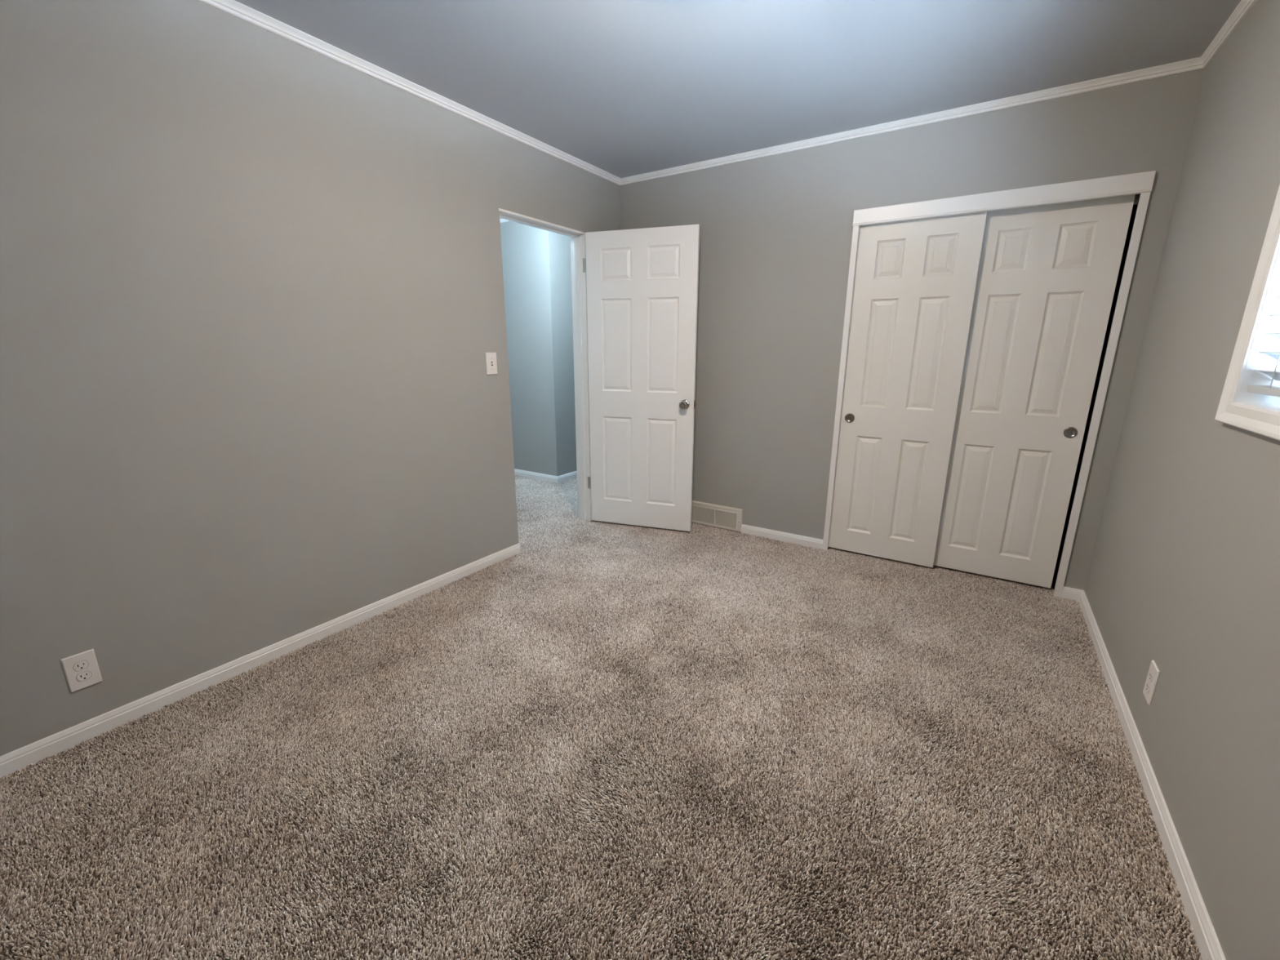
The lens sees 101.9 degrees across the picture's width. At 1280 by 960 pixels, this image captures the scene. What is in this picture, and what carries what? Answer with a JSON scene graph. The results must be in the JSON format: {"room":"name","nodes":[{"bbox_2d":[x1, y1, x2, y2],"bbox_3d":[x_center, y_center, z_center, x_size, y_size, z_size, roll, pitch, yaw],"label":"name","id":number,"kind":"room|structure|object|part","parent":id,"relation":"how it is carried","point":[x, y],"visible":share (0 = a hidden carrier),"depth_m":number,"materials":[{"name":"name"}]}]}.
{"room":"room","nodes":[
{"label":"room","id":0,"kind":"room"},
{"bbox_2d":[0,0,620,755],"bbox_3d":[-1.284,-0.550,2.422,0.120,2.451,3.970,9,17,32],"label":"wall","id":1,"kind":"structure","parent":0,"point":[252,307],"depth_m":1.92,"materials":[{"name":"grey paint"}]},
{"bbox_2d":[60,648,102,693],"bbox_3d":[-1.847,0.632,1.721,0.008,0.123,0.076,9,17,32],"label":"wall outlet","id":2,"kind":"object","parent":1,"relation":"attached to","point":[82,670],"visible":1,"depth_m":1.72,"materials":[{"name":"white plastic"}]},
{"bbox_2d":[72,660,88,671],"bbox_3d":[-1.845,0.613,1.715,0.001,0.031,0.037,9,17,32],"label":"receptacle","id":3,"kind":"object","parent":2,"relation":"attached to","point":[77,665],"depth_m":1.71,"materials":[{"name":"white plastic"}]},
{"bbox_2d":[75,671,92,681],"bbox_3d":[-1.845,0.651,1.724,0.001,0.031,0.037,9,17,32],"label":"receptacle","id":4,"kind":"object","parent":2,"relation":"attached to","point":[81,676],"depth_m":1.72,"materials":[{"name":"white plastic"}]},
{"bbox_2d":[0,542,520,778],"bbox_3d":[-1.515,0.718,2.261,0.013,0.071,2.696,9,17,32],"label":"baseboard","id":5,"kind":"structure","parent":1,"relation":"attached to","point":[11,762],"depth_m":2.04,"materials":[{"name":"white paint"}]},
{"bbox_2d":[198,0,621,185],"bbox_3d":[-1.187,-1.722,2.134,0.027,0.037,3.850,9,17,32],"label":"crown molding","id":6,"kind":"structure","parent":1,"relation":"attached to","point":[233,7],"depth_m":2.25,"materials":[{"name":"white paint"}]},
{"bbox_2d":[485,352,497,374],"bbox_3d":[-0.842,-0.663,2.961,0.016,0.123,0.076,9,17,32],"label":"light switch","id":7,"kind":"object","parent":1,"relation":"attached to","point":[491,357],"visible":1,"depth_m":2.96,"materials":[{"name":"white plastic"}]},
{"bbox_2d":[498,208,592,521],"bbox_3d":[-0.623,-0.597,3.454,0.126,2.037,0.783,9,17,32],"label":"door frame","id":8,"kind":"structure","parent":1,"relation":"attached to","point":[578,244],"depth_m":3.67,"materials":[{"name":"white paint"}]},
{"bbox_2d":[582,224,699,531],"bbox_3d":[-0.006,-0.643,3.598,0.808,2.012,0.160,5,15,18],"label":"door","id":9,"kind":"structure","parent":1,"relation":"in","point":[642,283],"depth_m":3.55,"materials":[{"name":"white paint"}]},
{"bbox_3d":[0.292,-0.502,3.478,0.066,0.066,0.062,5,15,18],"label":"knob","id":10,"kind":"part","parent":9,"relation":"part of","materials":[{"name":"silver metal"}]},
{"bbox_2d":[500,221,577,475],"bbox_3d":[-0.907,-1.508,6.194,1.742,2.451,2.287,9,17,32],"label":"wall","id":11,"kind":"structure","parent":0,"point":[536,262],"depth_m":4.93,"materials":[{"name":"grey paint"}]},
{"bbox_2d":[499,217,510,222],"bbox_3d":[-0.883,-2.653,5.798,1.649,0.037,2.194,9,17,32],"label":"crown molding","id":12,"kind":"structure","parent":11,"relation":"attached to","point":[501,220],"depth_m":4.79,"materials":[{"name":"white paint"}]},
{"bbox_2d":[514,468,577,482],"bbox_3d":[-0.891,-0.332,6.398,1.635,0.071,2.180,9,17,32],"label":"baseboard","id":13,"kind":"structure","parent":11,"relation":"attached to","point":[560,478],"depth_m":5.22,"materials":[{"name":"white paint"}]},
{"bbox_2d":[0,484,1199,959],"bbox_3d":[-0.384,0.424,3.674,5.824,0.049,6.590,9,17,32],"label":"floor","id":14,"kind":"structure","parent":0,"point":[1058,561],"depth_m":1.37,"materials":[{"name":"carpet"}]},
{"bbox_2d":[0,475,1202,959],"bbox_3d":[-0.546,0.617,2.783,4.868,0.016,4.662,9,17,32],"label":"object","id":15,"kind":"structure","parent":14,"relation":"on","point":[562,498],"depth_m":1.60,"materials":[{"name":"beige carpet"}]},
{"bbox_2d":[235,0,1241,177],"bbox_3d":[-0.377,-2.014,3.055,5.824,0.080,6.590,9,17,32],"label":"ceiling","id":16,"kind":"structure","parent":0,"point":[623,88],"depth_m":2.10,"materials":[{"name":"grey paint"}]},
{"bbox_2d":[620,68,1205,590],"bbox_3d":[1.123,-0.758,3.264,3.194,2.451,0.120,9,17,32],"label":"wall","id":17,"kind":"structure","parent":0,"point":[775,231],"depth_m":3.13,"materials":[{"name":"grey paint"}]},
{"bbox_2d":[691,500,742,532],"bbox_3d":[0.550,0.264,3.824,0.423,0.170,0.017,9,17,32],"label":"air vent","id":18,"kind":"object","parent":17,"relation":"in","point":[726,517],"visible":0.85,"depth_m":3.81,"materials":[{"name":"beige metal"}]},
{"bbox_2d":[741,524,822,549],"bbox_3d":[0.968,0.391,3.576,0.573,0.071,0.013,9,17,32],"label":"baseboard","id":19,"kind":"structure","parent":17,"relation":"attached to","point":[806,541],"depth_m":3.56,"materials":[{"name":"white paint"}]},
{"bbox_2d":[822,225,859,551],"bbox_3d":[1.254,-0.499,3.231,0.031,1.966,0.135,9,17,32],"label":"trim","id":20,"kind":"structure","parent":17,"relation":"attached to","point":[855,232],"depth_m":3.15,"materials":[{"name":"white paint"}]},
{"bbox_2d":[828,211,987,567],"bbox_3d":[1.507,-0.467,3.040,0.610,1.955,0.040,9,17,32],"label":"door","id":21,"kind":"structure","parent":17,"relation":"in","point":[915,282],"depth_m":3.00,"materials":[{"name":"white paint"}]},
{"bbox_3d":[1.287,-0.381,3.189,0.057,0.057,0.005,9,17,32],"label":"finger pull","id":22,"kind":"part","parent":21,"relation":"part of","materials":[{"name":"silver metal"}]},
{"bbox_2d":[620,57,1204,185],"bbox_3d":[1.085,-1.912,2.907,2.954,0.037,0.027,9,17,32],"label":"crown molding","id":23,"kind":"structure","parent":17,"relation":"attached to","point":[1195,64],"depth_m":2.60,"materials":[{"name":"white paint"}]},
{"bbox_2d":[852,170,1155,226],"bbox_3d":[1.761,-1.395,2.658,1.245,0.106,0.142,9,17,32],"label":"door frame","id":24,"kind":"structure","parent":17,"relation":"attached to","point":[1136,184],"depth_m":2.54,"materials":[{"name":"white paint"}]},
{"bbox_2d":[933,194,1135,588],"bbox_3d":[2.004,-0.399,2.777,0.610,1.955,0.040,9,17,32],"label":"door","id":25,"kind":"structure","parent":17,"relation":"in","point":[1047,276],"depth_m":2.72,"materials":[{"name":"white paint"}]},
{"bbox_3d":[2.204,-0.243,2.659,0.057,0.057,0.005,9,17,32],"label":"finger pull","id":26,"kind":"part","parent":25,"relation":"part of","materials":[{"name":"silver metal"}]},
{"bbox_2d":[1060,586,1083,601],"bbox_3d":[2.281,0.606,2.742,0.088,0.071,0.013,9,17,32],"label":"baseboard","id":27,"kind":"structure","parent":17,"relation":"attached to","point":[1068,593],"depth_m":2.74,"materials":[{"name":"white paint"}]},
{"bbox_2d":[1053,191,1151,598],"bbox_3d":[2.267,-0.332,2.588,0.032,1.966,0.135,9,17,32],"label":"trim","id":28,"kind":"structure","parent":17,"relation":"attached to","point":[1142,206],"depth_m":2.50,"materials":[{"name":"white paint"}]},
{"bbox_2d":[1057,204,1137,555],"bbox_3d":[1.952,-0.739,3.201,1.734,2.451,0.680,9,17,32],"label":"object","id":29,"kind":"structure","parent":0,"point":[1135,206],"depth_m":3.07,"materials":[{"name":"grey paint"}]},
{"bbox_2d":[1084,0,1279,959],"bbox_3d":[1.286,-0.128,0.790,0.120,2.451,3.970,9,17,32],"label":"wall","id":30,"kind":"structure","parent":0,"point":[1184,575],"depth_m":1.53,"materials":[{"name":"grey paint"}]},
{"bbox_2d":[1142,659,1159,705],"bbox_3d":[1.640,0.649,1.668,0.008,0.123,0.076,9,17,32],"label":"wall outlet","id":31,"kind":"object","parent":30,"relation":"attached to","point":[1153,673],"visible":1,"depth_m":1.66,"materials":[{"name":"white plastic"}]},
{"bbox_2d":[1146,681,1150,693],"bbox_3d":[1.638,0.668,1.674,0.004,0.031,0.037,9,17,32],"label":"receptacle","id":32,"kind":"object","parent":31,"relation":"attached to","point":[1148,683],"depth_m":1.67,"materials":[{"name":"white plastic"}]},
{"bbox_2d":[1148,671,1153,682],"bbox_3d":[1.638,0.630,1.665,0.004,0.031,0.037,9,17,32],"label":"receptacle","id":33,"kind":"object","parent":31,"relation":"attached to","point":[1150,673],"depth_m":1.66,"materials":[{"name":"white plastic"}]},
{"bbox_2d":[1078,590,1226,959],"bbox_3d":[1.260,1.004,1.167,0.013,0.071,3.850,9,17,32],"label":"baseboard","id":34,"kind":"structure","parent":30,"relation":"attached to","point":[1206,940],"depth_m":1.43,"materials":[{"name":"white paint"}]},
{"bbox_2d":[1200,0,1257,68],"bbox_3d":[1.261,-1.320,0.580,0.027,0.037,3.850,9,17,32],"label":"crown molding","id":35,"kind":"structure","parent":30,"relation":"attached to","point":[1244,6],"depth_m":1.91,"materials":[{"name":"white paint"}]},
{"bbox_2d":[1214,184,1279,440],"bbox_3d":[1.393,-0.542,0.852,0.161,1.028,1.126,9,17,32],"label":"window","id":36,"kind":"structure","parent":30,"relation":"in","point":[1257,413],"depth_m":1.36,"materials":[{"name":"white paint"}]},
{"bbox_2d":[1247,296,1279,396],"bbox_3d":[1.371,-0.559,0.862,0.056,0.886,1.001,9,17,32],"label":"window blind","id":37,"kind":"object","parent":36,"relation":"attached to","point":[1271,390],"visible":1,"depth_m":1.32,"materials":[{"name":"grey plastic"}]},
{"bbox_3d":[1.369,-0.139,0.969,0.050,0.018,1.001,9,17,32],"label":"rail","id":38,"kind":"part","parent":37,"relation":"part of","materials":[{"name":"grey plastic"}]},
{"bbox_3d":[1.574,-0.612,1.168,0.050,0.838,0.003,9,17,32],"label":"ladder cord","id":39,"kind":"part","parent":37,"relation":"part of","materials":[{"name":"grey fabric"}]}
]}

